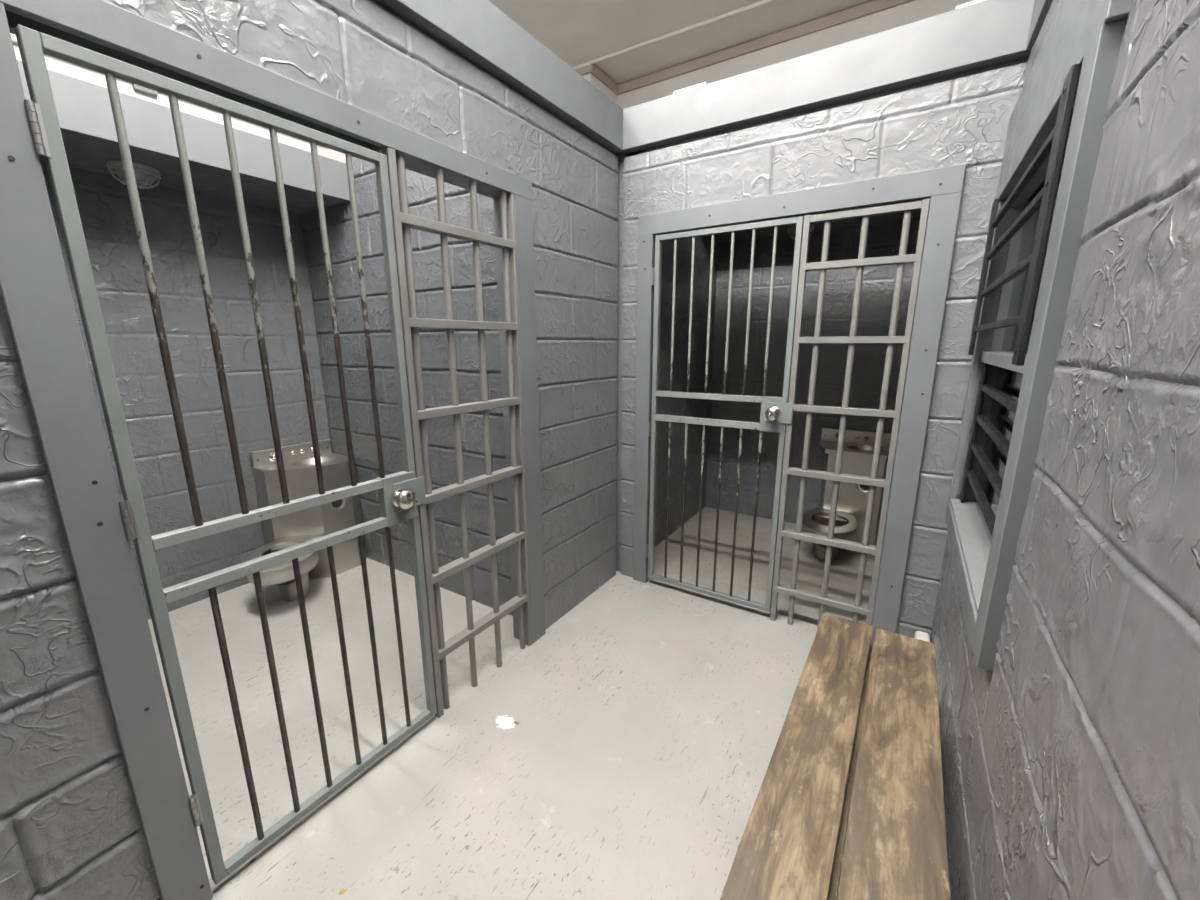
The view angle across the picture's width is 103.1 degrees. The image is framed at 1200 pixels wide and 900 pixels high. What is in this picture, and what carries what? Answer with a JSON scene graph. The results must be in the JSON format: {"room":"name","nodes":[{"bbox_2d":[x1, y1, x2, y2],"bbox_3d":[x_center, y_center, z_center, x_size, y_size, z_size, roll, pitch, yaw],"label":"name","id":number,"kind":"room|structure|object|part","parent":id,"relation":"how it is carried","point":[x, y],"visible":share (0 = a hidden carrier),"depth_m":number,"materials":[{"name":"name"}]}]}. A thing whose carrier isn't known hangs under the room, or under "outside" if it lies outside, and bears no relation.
{"room":"prison interior","nodes":[
{"label":"prison interior","id":0,"kind":"room"},
{"bbox_2d":[11,33,345,162],"bbox_3d":[-2.334,-1.053,2.851,0.240,3.720,5.920,8,15,32],"label":"wall","id":1,"kind":"structure","parent":0,"point":[52,63],"depth_m":2.58,"materials":[{"name":"beige paint"}]},
{"bbox_2d":[132,83,157,96],"bbox_3d":[-2.324,-1.852,2.433,0.032,0.052,0.090,8,15,32],"label":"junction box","id":2,"kind":"object","parent":1,"relation":"attached to","point":[138,88],"visible":0.63,"depth_m":2.43,"materials":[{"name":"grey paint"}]},
{"bbox_2d":[575,64,592,75],"bbox_3d":[-0.476,-3.226,4.194,0.975,0.075,0.025,8,15,32],"label":"trim","id":3,"kind":"structure","parent":1,"relation":"attached to","point":[587,69],"depth_m":3.96,"materials":[{"name":"beige paint"}]},
{"bbox_2d":[17,60,349,214],"bbox_3d":[-2.154,-1.350,2.030,0.571,0.190,1.915,8,15,32],"label":"beam","id":4,"kind":"structure","parent":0,"point":[83,108],"depth_m":2.12,"materials":[{"name":"grey paint"}]},
{"bbox_2d":[106,161,160,188],"bbox_3d":[-2.119,-1.243,2.175,0.177,0.082,0.177,8,15,32],"label":"lamp","id":5,"kind":"object","parent":4,"relation":"attached to","point":[145,175],"visible":0.83,"depth_m":2.14,"materials":[{"name":"paint"}]},
{"bbox_3d":[-2.119,-1.240,2.175,0.141,0.052,0.141,8,15,32],"label":"globe","id":6,"kind":"part","parent":5,"relation":"part of","materials":[{"name":"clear glass"}]},
{"bbox_2d":[40,161,330,618],"bbox_3d":[-2.417,-0.362,2.423,0.105,2.560,2.110,8,15,32],"label":"wall","id":7,"kind":"structure","parent":0,"point":[103,202],"depth_m":2.63,"materials":[{"name":"grey paint"}]},
{"bbox_2d":[250,439,331,467],"bbox_3d":[-1.974,0.016,3.073,0.028,0.096,0.470,8,15,32],"label":"backsplash","id":8,"kind":"structure","parent":7,"relation":"attached to","point":[263,455],"depth_m":3.05,"materials":[{"name":"silver metal"}]},
{"bbox_2d":[0,0,717,899],"bbox_3d":[-0.508,-0.272,1.911,0.122,2.600,5.250,8,15,32],"label":"wall","id":9,"kind":"structure","parent":0,"point":[360,54],"depth_m":1.42,"materials":[{"name":"grey paint"}]},
{"bbox_2d":[0,2,212,899],"bbox_3d":[-1.114,0.212,1.051,0.119,2.035,0.088,8,15,32],"label":"trim","id":10,"kind":"structure","parent":9,"relation":"attached to","point":[36,296],"depth_m":0.98,"materials":[{"name":"grey metal"}]},
{"bbox_2d":[15,24,436,884],"bbox_3d":[-0.808,0.141,1.352,0.132,1.980,0.769,8,15,32],"label":"gate","id":11,"kind":"object","parent":9,"relation":"attached to","point":[400,494],"visible":1,"depth_m":1.22,"materials":[{"name":"grey metal"}]},
{"bbox_3d":[-0.878,0.162,1.334,0.028,0.028,0.576,8,15,32],"label":"rail","id":12,"kind":"part","parent":11,"relation":"part of","materials":[{"name":"metal"}]},
{"bbox_3d":[-0.877,0.293,1.363,0.028,0.029,0.576,8,15,32],"label":"rail","id":13,"kind":"part","parent":11,"relation":"part of","materials":[{"name":"metal"}]},
{"bbox_3d":[-0.681,0.162,1.647,0.040,0.169,0.155,8,15,32],"label":"lock plate","id":14,"kind":"part","parent":11,"relation":"part of","materials":[{"name":"grey paint"}]},
{"bbox_3d":[-0.656,0.164,1.601,0.055,0.068,0.068,8,15,32],"label":"knob","id":15,"kind":"part","parent":11,"relation":"part of","materials":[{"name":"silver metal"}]},
{"bbox_2d":[0,0,531,199],"bbox_3d":[-0.736,-0.947,1.400,0.119,0.073,1.500,8,15,32],"label":"trim","id":16,"kind":"structure","parent":9,"relation":"attached to","point":[103,27],"depth_m":1.13,"materials":[{"name":"grey metal"}]},
{"bbox_2d":[374,0,622,151],"bbox_3d":[-0.904,-1.328,0.981,0.072,0.190,3.688,8,15,32],"label":"trim","id":17,"kind":"structure","parent":9,"relation":"attached to","point":[477,31],"depth_m":1.82,"materials":[{"name":"grey paint"}]},
{"bbox_2d":[493,194,544,644],"bbox_3d":[-0.360,-0.048,2.203,0.118,2.035,0.110,8,15,32],"label":"trim","id":18,"kind":"structure","parent":9,"relation":"attached to","point":[523,212],"depth_m":2.13,"materials":[{"name":"grey metal"}]},
{"bbox_2d":[301,156,512,615],"bbox_3d":[-1.130,-0.465,2.776,1.879,2.600,0.106,8,15,32],"label":"wall","id":19,"kind":"structure","parent":0,"point":[421,189],"depth_m":2.66,"materials":[{"name":"grey paint"}]},
{"bbox_2d":[148,507,881,899],"bbox_3d":[-0.248,1.078,2.058,4.585,0.100,5.470,8,15,32],"label":"floor","id":20,"kind":"structure","parent":0,"point":[625,752],"depth_m":1.82,"materials":[{"name":"white concrete"}]},
{"bbox_2d":[244,439,365,600],"bbox_3d":[-1.797,0.427,2.881,0.628,0.816,0.759,8,15,32],"label":"toilet","id":21,"kind":"object","parent":20,"relation":"on","point":[295,528],"visible":0.68,"depth_m":2.93,"materials":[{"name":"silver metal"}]},
{"bbox_3d":[-1.800,0.586,2.711,0.345,0.014,0.484,-3,13,-12],"label":"seat","id":22,"kind":"part","parent":21,"relation":"part of","materials":[{"name":"silver metal"}]},
{"bbox_3d":[-1.794,0.684,2.707,0.372,0.180,0.372,8,15,32],"label":"bowl interior","id":23,"kind":"part","parent":21,"relation":"part of","materials":[{"name":"metal"}]},
{"bbox_3d":[-1.794,0.736,2.719,0.372,0.286,0.372,8,15,32],"label":"bowl","id":24,"kind":"part","parent":21,"relation":"part of","materials":[{"name":"silver metal"}]},
{"bbox_2d":[382,147,530,717],"bbox_3d":[-0.509,0.019,1.907,0.045,2.034,0.557,8,15,32],"label":"panel","id":25,"kind":"object","parent":20,"relation":"on","point":[403,221],"visible":0.91,"depth_m":1.85,"materials":[{"name":"grey paint"}]},
{"bbox_3d":[-0.646,0.069,1.686,0.030,2.034,0.026,8,15,32],"label":"post","id":26,"kind":"part","parent":25,"relation":"part of","materials":[{"name":"grey metal"}]},
{"bbox_3d":[-0.357,-0.031,2.127,0.030,2.034,0.014,8,15,32],"label":"post","id":27,"kind":"part","parent":25,"relation":"part of","materials":[{"name":"grey metal"}]},
{"bbox_2d":[720,613,950,899],"bbox_3d":[0.534,1.013,1.079,0.372,0.452,1.686,8,15,32],"label":"bench","id":28,"kind":"object","parent":20,"relation":"on","point":[849,804],"visible":1,"depth_m":1.10,"materials":[{"name":"brown wood"}]},
{"bbox_2d":[801,428,897,560],"bbox_3d":[1.700,0.331,3.276,0.508,0.816,0.828,8,15,32],"label":"toilet","id":29,"kind":"object","parent":20,"relation":"on","point":[858,450],"visible":0.66,"depth_m":3.31,"materials":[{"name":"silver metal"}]},
{"bbox_3d":[1.521,0.625,3.209,0.337,0.273,0.406,8,15,32],"label":"bowl","id":30,"kind":"part","parent":29,"relation":"part of","materials":[{"name":"silver metal"}]},
{"bbox_3d":[1.540,0.480,3.207,0.345,0.014,0.486,8,15,32],"label":"seat","id":31,"kind":"part","parent":29,"relation":"part of","materials":[{"name":"silver metal"}]},
{"bbox_3d":[1.521,0.579,3.199,0.337,0.180,0.406,8,15,32],"label":"bowl interior","id":32,"kind":"part","parent":29,"relation":"part of","materials":[{"name":"metal"}]},
{"bbox_2d":[770,199,929,629],"bbox_3d":[1.116,-0.042,2.233,0.464,2.004,0.045,8,15,32],"label":"panel","id":33,"kind":"object","parent":20,"relation":"on","point":[857,608],"visible":0.9,"depth_m":2.18,"materials":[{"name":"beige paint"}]},
{"bbox_3d":[0.928,-0.067,2.343,0.026,2.004,0.030,8,15,32],"label":"post","id":34,"kind":"part","parent":33,"relation":"part of","materials":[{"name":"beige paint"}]},
{"bbox_3d":[1.112,-1.001,2.011,0.414,0.028,0.030,8,15,32],"label":"rail","id":35,"kind":"part","parent":33,"relation":"part of","materials":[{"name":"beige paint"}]},
{"bbox_3d":[1.298,-0.016,2.112,0.024,2.004,0.030,8,15,32],"label":"post","id":36,"kind":"part","parent":33,"relation":"part of","materials":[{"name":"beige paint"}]},
{"bbox_2d":[914,631,929,641],"bbox_3d":[1.331,0.950,1.978,0.056,0.178,0.485,8,15,32],"label":"storage box","id":37,"kind":"object","parent":20,"relation":"on","point":[919,635],"visible":0.2,"depth_m":2.12,"materials":[{"name":"white plastic"}]},
{"bbox_2d":[582,73,616,103],"bbox_3d":[-0.360,-2.781,4.501,0.950,1.080,0.440,8,15,32],"label":"pier","id":38,"kind":"object","parent":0,"point":[591,78],"visible":0.08,"depth_m":4.11,"materials":[{"name":"beige paint"}]},
{"bbox_2d":[488,0,870,83],"bbox_3d":[-0.073,-2.627,1.124,5.500,0.100,6.100,8,15,32],"label":"ceiling","id":39,"kind":"structure","parent":0,"point":[578,32],"depth_m":3.48,"materials":[{"name":"beige paint"}]},
{"bbox_2d":[572,0,776,69],"bbox_3d":[1.377,-3.009,3.089,4.993,0.026,0.033,7,15,30],"label":"conduit","id":40,"kind":"object","parent":39,"relation":"attached to","point":[763,2],"visible":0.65,"depth_m":3.54,"materials":[{"name":"beige metal"}]},
{"bbox_2d":[617,0,973,108],"bbox_3d":[1.524,-1.314,3.976,5.500,3.720,0.180,8,15,32],"label":"wall","id":41,"kind":"structure","parent":0,"point":[916,10],"depth_m":3.52,"materials":[{"name":"beige paint"}]},
{"bbox_2d":[591,64,617,93],"bbox_3d":[0.043,-3.212,4.125,0.025,0.075,0.415,8,15,32],"label":"trim","id":42,"kind":"structure","parent":41,"relation":"attached to","point":[597,72],"depth_m":4.11,"materials":[{"name":"beige paint"}]},
{"bbox_2d":[616,0,914,94],"bbox_3d":[1.925,-3.010,3.205,4.210,0.075,0.025,8,15,32],"label":"trim","id":43,"kind":"structure","parent":41,"relation":"attached to","point":[873,6],"depth_m":3.61,"materials":[{"name":"beige paint"}]},
{"bbox_2d":[705,219,927,523],"bbox_3d":[1.779,-0.652,3.579,2.100,2.600,0.104,8,15,32],"label":"wall","id":44,"kind":"structure","parent":0,"point":[878,282],"depth_m":3.69,"materials":[{"name":"grey paint"}]},
{"bbox_2d":[821,428,897,446],"bbox_3d":[1.915,-0.095,3.524,0.506,0.096,0.028,8,15,32],"label":"backsplash","id":45,"kind":"structure","parent":44,"relation":"attached to","point":[830,433],"depth_m":3.53,"materials":[{"name":"silver metal"}]},
{"bbox_2d":[705,203,929,242],"bbox_3d":[1.633,-1.635,3.132,1.905,0.245,0.470,8,15,32],"label":"ceiling","id":46,"kind":"structure","parent":0,"point":[894,217],"depth_m":3.30,"materials":[{"name":"grey paint"}]},
{"bbox_2d":[787,224,814,239],"bbox_3d":[1.393,-1.506,3.313,0.177,0.082,0.177,8,15,32],"label":"lamp","id":47,"kind":"object","parent":46,"relation":"attached to","point":[791,230],"visible":0.48,"depth_m":3.29,"materials":[{"name":"paint"}]},
{"bbox_3d":[1.393,-1.503,3.313,0.141,0.052,0.141,8,15,32],"label":"globe","id":48,"kind":"part","parent":47,"relation":"part of","materials":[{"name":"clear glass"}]},
{"bbox_2d":[616,57,1028,638],"bbox_3d":[0.866,-0.301,2.395,1.783,2.440,0.101,8,15,32],"label":"wall","id":49,"kind":"structure","parent":0,"point":[963,118],"depth_m":2.05,"materials":[{"name":"grey paint"}]},
{"bbox_2d":[633,234,661,582],"bbox_3d":[0.274,-0.172,2.801,0.088,2.012,0.118,8,15,32],"label":"trim","id":50,"kind":"structure","parent":49,"relation":"attached to","point":[646,250],"depth_m":2.73,"materials":[{"name":"grey metal"}]},
{"bbox_2d":[646,216,803,611],"bbox_3d":[0.587,-0.121,2.496,0.771,1.960,0.132,8,15,32],"label":"gate","id":51,"kind":"object","parent":49,"relation":"attached to","point":[776,412],"visible":1,"depth_m":2.49,"materials":[{"name":"grey metal"}]},
{"bbox_3d":[0.566,-0.152,2.559,0.581,0.034,0.028,8,15,32],"label":"rail","id":52,"kind":"part","parent":51,"relation":"part of","materials":[{"name":"metal"}]},
{"bbox_3d":[0.566,-0.285,2.530,0.581,0.030,0.028,8,15,32],"label":"rail","id":53,"kind":"part","parent":51,"relation":"part of","materials":[{"name":"metal"}]},
{"bbox_3d":[0.840,-0.177,2.318,0.068,0.068,0.055,8,15,32],"label":"knob","id":54,"kind":"part","parent":51,"relation":"part of","materials":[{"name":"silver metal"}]},
{"bbox_3d":[0.872,-0.174,2.353,0.152,0.174,0.040,8,15,32],"label":"lock plate","id":55,"kind":"part","parent":51,"relation":"part of","materials":[{"name":"grey paint"}]},
{"bbox_2d":[638,164,965,269],"bbox_3d":[0.823,-1.039,2.243,1.400,0.274,0.122,8,15,32],"label":"trim","id":56,"kind":"structure","parent":49,"relation":"attached to","point":[919,185],"depth_m":2.09,"materials":[{"name":"grey metal"}]},
{"bbox_2d":[613,0,1033,155],"bbox_3d":[0.817,-1.579,2.084,1.755,0.190,0.072,8,15,32],"label":"beam","id":57,"kind":"structure","parent":49,"relation":"attached to","point":[987,33],"depth_m":1.94,"materials":[{"name":"grey paint"}]},
{"bbox_2d":[673,82,706,93],"bbox_3d":[0.437,-1.745,2.318,0.170,0.032,0.025,8,15,32],"label":"batten","id":58,"kind":"object","parent":57,"relation":"on","point":[703,83],"visible":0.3,"depth_m":2.30,"materials":[{"name":"white plastic"}]},
{"bbox_2d":[955,0,985,9],"bbox_3d":[1.411,-1.611,1.711,0.220,0.032,0.025,8,15,32],"label":"batten","id":59,"kind":"object","parent":57,"relation":"on","point":[974,1],"visible":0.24,"depth_m":1.74,"materials":[{"name":"white plastic"}]},
{"bbox_2d":[870,192,961,645],"bbox_3d":[1.374,-0.020,2.112,0.098,2.012,0.122,8,15,32],"label":"trim","id":60,"kind":"structure","parent":49,"relation":"attached to","point":[943,215],"depth_m":2.02,"materials":[{"name":"grey metal"}]},
{"bbox_2d":[930,0,1199,899],"bbox_3d":[0.571,0.141,0.426,0.106,2.440,3.818,8,15,32],"label":"wall","id":61,"kind":"structure","parent":0,"point":[1071,765],"depth_m":0.59,"materials":[{"name":"grey paint"}]},
{"bbox_2d":[946,0,1131,670],"bbox_3d":[1.206,-0.335,1.330,0.158,1.500,1.233,8,15,32],"label":"window","id":62,"kind":"structure","parent":61,"relation":"in","point":[1089,33],"depth_m":1.02,"materials":[{"name":"grey paint"}]},
{"bbox_3d":[1.246,0.308,1.526,0.148,0.014,1.000,8,15,32],"label":"sill","id":63,"kind":"part","parent":62,"relation":"part of","materials":[{"name":"grey paint"}]},
{"bbox_3d":[1.486,-0.320,1.867,0.048,1.225,0.053,8,15,32],"label":"casing","id":64,"kind":"part","parent":62,"relation":"part of","materials":[{"name":"grey metal"}]},
{"bbox_2d":[960,363,1017,535],"bbox_3d":[1.218,0.027,1.481,0.027,0.550,0.990,8,15,32],"label":"window grille","id":65,"kind":"object","parent":62,"relation":"attached to","point":[1001,441],"visible":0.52,"depth_m":1.57,"materials":[{"name":"black metal"}]},
{"bbox_3d":[1.223,-0.264,1.410,0.056,0.040,0.997,8,15,32],"label":"meeting rail","id":66,"kind":"part","parent":62,"relation":"part of","materials":[{"name":"grey metal"}]},
{"bbox_3d":[1.248,-0.255,1.395,0.003,1.141,0.999,8,15,32],"label":"pane","id":67,"kind":"part","parent":62,"relation":"part of","materials":[{"name":"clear glass"}]},
{"bbox_2d":[968,63,1080,365],"bbox_3d":[1.149,-0.534,1.350,0.023,0.540,1.045,8,15,32],"label":"window grille","id":68,"kind":"object","parent":62,"relation":"attached to","point":[1054,145],"visible":0.89,"depth_m":0.98,"materials":[{"name":"black metal"}]},
{"bbox_3d":[1.221,-0.796,1.291,0.038,0.038,0.997,8,15,32],"label":"sash rail","id":69,"kind":"part","parent":62,"relation":"part of","materials":[{"name":"black metal"}]},
{"bbox_3d":[1.163,-0.936,1.222,0.056,0.280,1.233,8,15,32],"label":"casing","id":70,"kind":"part","parent":62,"relation":"part of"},
{"bbox_2d":[1026,0,1052,48],"bbox_3d":[0.514,-1.132,0.097,0.072,0.190,3.688,8,15,32],"label":"trim","id":71,"kind":"structure","parent":61,"relation":"attached to","point":[1040,7],"depth_m":1.54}
]}

